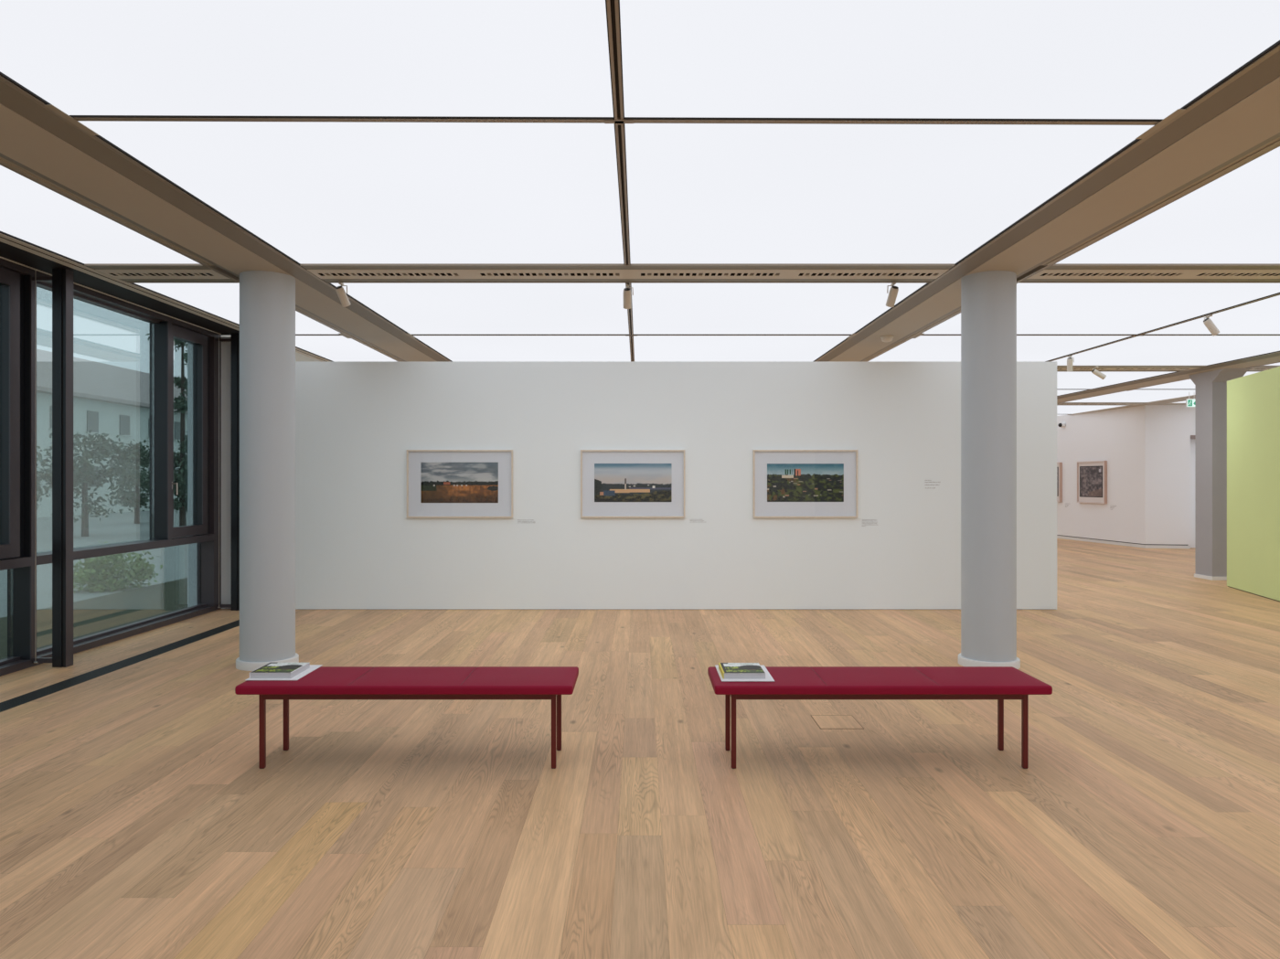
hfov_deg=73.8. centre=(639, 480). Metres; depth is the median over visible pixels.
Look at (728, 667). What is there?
picture
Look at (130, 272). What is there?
panel
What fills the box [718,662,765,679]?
catalogue
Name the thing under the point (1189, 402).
exit sign
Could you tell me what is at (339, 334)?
rail
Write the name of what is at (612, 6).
ceiling track
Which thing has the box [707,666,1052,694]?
seat cushion
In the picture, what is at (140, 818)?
floor
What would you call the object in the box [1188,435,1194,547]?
door
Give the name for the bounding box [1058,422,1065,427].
security camera
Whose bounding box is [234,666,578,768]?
upholstered bench
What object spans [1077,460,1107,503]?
framed print
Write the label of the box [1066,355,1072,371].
spotlight
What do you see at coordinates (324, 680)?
seat cushion
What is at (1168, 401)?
trim
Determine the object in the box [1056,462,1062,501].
framed print
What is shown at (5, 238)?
trim
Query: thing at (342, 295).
spotlight
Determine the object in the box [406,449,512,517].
framed photograph
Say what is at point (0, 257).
trim
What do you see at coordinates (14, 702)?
floor vent
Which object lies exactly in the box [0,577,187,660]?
lawn
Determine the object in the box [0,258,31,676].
window
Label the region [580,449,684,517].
framed photograph
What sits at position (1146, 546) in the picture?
baseboard
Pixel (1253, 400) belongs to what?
wall
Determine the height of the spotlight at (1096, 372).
0.197 m
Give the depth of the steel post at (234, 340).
10.06 m
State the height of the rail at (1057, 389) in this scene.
0.044 m
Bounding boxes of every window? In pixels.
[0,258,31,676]
[7,269,213,666]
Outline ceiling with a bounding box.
[0,0,1279,415]
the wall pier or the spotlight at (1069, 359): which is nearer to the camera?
the wall pier
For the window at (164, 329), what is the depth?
9.05 m
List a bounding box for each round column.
[235,270,298,671]
[958,270,1020,669]
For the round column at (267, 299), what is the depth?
6.92 m
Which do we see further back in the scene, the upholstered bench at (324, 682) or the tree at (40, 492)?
the tree at (40, 492)
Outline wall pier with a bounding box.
[221,337,230,608]
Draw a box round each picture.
[250,662,307,672]
[720,662,764,672]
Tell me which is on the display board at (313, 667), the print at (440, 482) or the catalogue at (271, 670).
the catalogue at (271, 670)
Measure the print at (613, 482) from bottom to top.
0.457 m
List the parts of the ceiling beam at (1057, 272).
perforated plate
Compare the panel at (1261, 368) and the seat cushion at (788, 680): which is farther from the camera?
the panel at (1261, 368)
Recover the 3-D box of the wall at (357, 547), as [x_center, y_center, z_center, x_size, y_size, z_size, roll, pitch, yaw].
[0.146,0.054,10.307,9.613,2.939,0.385,0,0,0]
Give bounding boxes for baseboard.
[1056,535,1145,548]
[1145,544,1190,548]
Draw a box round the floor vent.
[0,619,239,712]
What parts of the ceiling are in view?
luminous panel, luminous panel, luminous panel, luminous panel, luminous panel, luminous panel, luminous panel, luminous panel, luminous panel, luminous panel, luminous panel, luminous panel, luminous panel, luminous panel, luminous panel, luminous panel, luminous panel, luminous panel, luminous panel, luminous panel, luminous panel, luminous panel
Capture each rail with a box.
[42,104,1186,138]
[295,333,350,338]
[406,333,855,338]
[912,333,1279,338]
[1056,388,1096,391]
[1126,388,1194,391]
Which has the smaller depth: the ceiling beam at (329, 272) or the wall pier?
the ceiling beam at (329, 272)
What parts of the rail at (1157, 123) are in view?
plate, plate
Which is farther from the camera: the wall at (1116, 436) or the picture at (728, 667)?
the wall at (1116, 436)
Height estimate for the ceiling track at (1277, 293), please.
0.042 m
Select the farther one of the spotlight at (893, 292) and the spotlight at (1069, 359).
the spotlight at (1069, 359)
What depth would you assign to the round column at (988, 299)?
6.92 m
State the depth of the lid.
5.41 m
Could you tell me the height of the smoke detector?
0.067 m
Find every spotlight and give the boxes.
[335,281,350,307]
[623,284,633,309]
[885,281,898,307]
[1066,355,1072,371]
[1091,366,1106,379]
[1203,314,1219,336]
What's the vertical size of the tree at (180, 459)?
8.924 m
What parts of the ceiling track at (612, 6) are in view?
junction plate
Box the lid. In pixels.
[810,714,863,728]
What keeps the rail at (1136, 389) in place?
attached to the ceiling
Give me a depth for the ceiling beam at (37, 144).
5.33 m
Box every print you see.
[420,462,498,502]
[594,463,671,501]
[767,463,843,501]
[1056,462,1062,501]
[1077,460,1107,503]
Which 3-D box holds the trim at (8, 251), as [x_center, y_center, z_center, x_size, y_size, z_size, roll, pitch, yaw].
[-4.994,-1.765,4.117,0.812,0.070,12.145,0,0,0]
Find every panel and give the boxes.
[84,263,238,283]
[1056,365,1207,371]
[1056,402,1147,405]
[1248,365,1279,371]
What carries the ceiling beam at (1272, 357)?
attached to the ceiling
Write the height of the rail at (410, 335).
0.044 m
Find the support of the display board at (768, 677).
on the upholstered bench at (999, 683)
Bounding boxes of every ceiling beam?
[0,71,451,361]
[299,263,955,283]
[813,40,1279,361]
[1018,263,1279,283]
[1056,351,1279,403]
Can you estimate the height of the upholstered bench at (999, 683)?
0.465 m
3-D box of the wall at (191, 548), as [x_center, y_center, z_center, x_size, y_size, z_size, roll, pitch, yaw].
[-5.280,-0.220,10.500,0.240,3.500,31.000,0,0,0]
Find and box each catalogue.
[249,662,309,678]
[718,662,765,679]
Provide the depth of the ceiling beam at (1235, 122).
5.02 m
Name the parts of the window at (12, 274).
sash, sill frame, head frame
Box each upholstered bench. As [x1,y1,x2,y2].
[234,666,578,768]
[707,666,1052,768]
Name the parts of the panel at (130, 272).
perforated plate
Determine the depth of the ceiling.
4.48 m
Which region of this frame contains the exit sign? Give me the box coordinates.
[1185,392,1194,407]
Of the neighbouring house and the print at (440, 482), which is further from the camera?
the neighbouring house
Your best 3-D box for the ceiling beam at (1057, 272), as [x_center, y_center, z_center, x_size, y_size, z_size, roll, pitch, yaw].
[5.905,-1.778,7.100,5.230,0.121,0.600,0,0,0]
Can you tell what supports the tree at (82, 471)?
on the ground at (116, 528)
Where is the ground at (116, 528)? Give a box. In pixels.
[0,509,187,618]
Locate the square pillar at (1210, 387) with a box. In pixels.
[1188,368,1250,580]
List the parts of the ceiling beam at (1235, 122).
panel, edge rail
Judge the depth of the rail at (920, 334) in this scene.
10.08 m
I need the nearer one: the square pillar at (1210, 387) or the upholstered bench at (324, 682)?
the upholstered bench at (324, 682)
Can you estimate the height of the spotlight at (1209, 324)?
0.216 m
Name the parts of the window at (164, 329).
sill frame, head frame, handle, sash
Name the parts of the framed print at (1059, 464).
frame, frame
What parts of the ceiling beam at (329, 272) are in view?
perforated plate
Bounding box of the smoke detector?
[880,335,893,341]
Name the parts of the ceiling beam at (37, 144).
edge rail, panel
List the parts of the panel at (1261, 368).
perforated plate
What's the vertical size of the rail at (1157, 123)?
0.044 m
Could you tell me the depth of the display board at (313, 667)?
4.62 m
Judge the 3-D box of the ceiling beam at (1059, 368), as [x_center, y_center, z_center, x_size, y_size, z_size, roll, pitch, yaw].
[5.905,-1.778,13.100,5.230,0.121,0.600,0,0,0]
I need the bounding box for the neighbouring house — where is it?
[36,349,187,517]
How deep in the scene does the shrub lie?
14.22 m
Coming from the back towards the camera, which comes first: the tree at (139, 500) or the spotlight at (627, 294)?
the tree at (139, 500)
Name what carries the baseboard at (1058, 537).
attached to the wall at (1116, 436)
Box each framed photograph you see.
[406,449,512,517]
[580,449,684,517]
[752,449,857,517]
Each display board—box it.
[245,664,322,680]
[714,665,774,681]
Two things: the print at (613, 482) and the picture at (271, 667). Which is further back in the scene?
the print at (613, 482)
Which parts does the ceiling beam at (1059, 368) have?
perforated plate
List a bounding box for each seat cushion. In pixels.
[234,666,578,694]
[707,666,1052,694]
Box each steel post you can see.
[32,268,73,667]
[216,333,239,610]
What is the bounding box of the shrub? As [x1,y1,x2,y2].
[73,541,162,593]
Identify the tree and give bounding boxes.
[36,429,149,536]
[36,446,50,509]
[106,438,149,523]
[145,333,187,526]
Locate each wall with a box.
[187,335,319,607]
[295,361,1056,609]
[1056,405,1145,543]
[1145,405,1194,544]
[1226,366,1279,601]
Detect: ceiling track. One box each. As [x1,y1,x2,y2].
[604,0,637,361]
[1047,292,1279,361]
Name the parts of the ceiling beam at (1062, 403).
perforated plate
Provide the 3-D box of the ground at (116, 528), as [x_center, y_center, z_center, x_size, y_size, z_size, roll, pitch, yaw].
[-32.700,1.930,30.000,54.600,0.200,120.000,0,0,0]
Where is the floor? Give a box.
[0,538,1279,958]
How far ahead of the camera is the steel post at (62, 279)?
7.00 m
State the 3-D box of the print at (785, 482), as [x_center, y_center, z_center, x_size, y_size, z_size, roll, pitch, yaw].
[1.964,0.023,10.101,0.909,0.453,0.001,0,0,0]
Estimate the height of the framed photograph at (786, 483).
0.802 m
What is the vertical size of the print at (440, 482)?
0.482 m
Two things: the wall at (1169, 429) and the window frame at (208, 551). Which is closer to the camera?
the window frame at (208, 551)
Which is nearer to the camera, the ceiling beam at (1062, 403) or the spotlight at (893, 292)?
the spotlight at (893, 292)
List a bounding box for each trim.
[0,231,331,361]
[0,241,239,335]
[0,256,221,334]
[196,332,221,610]
[1067,394,1194,415]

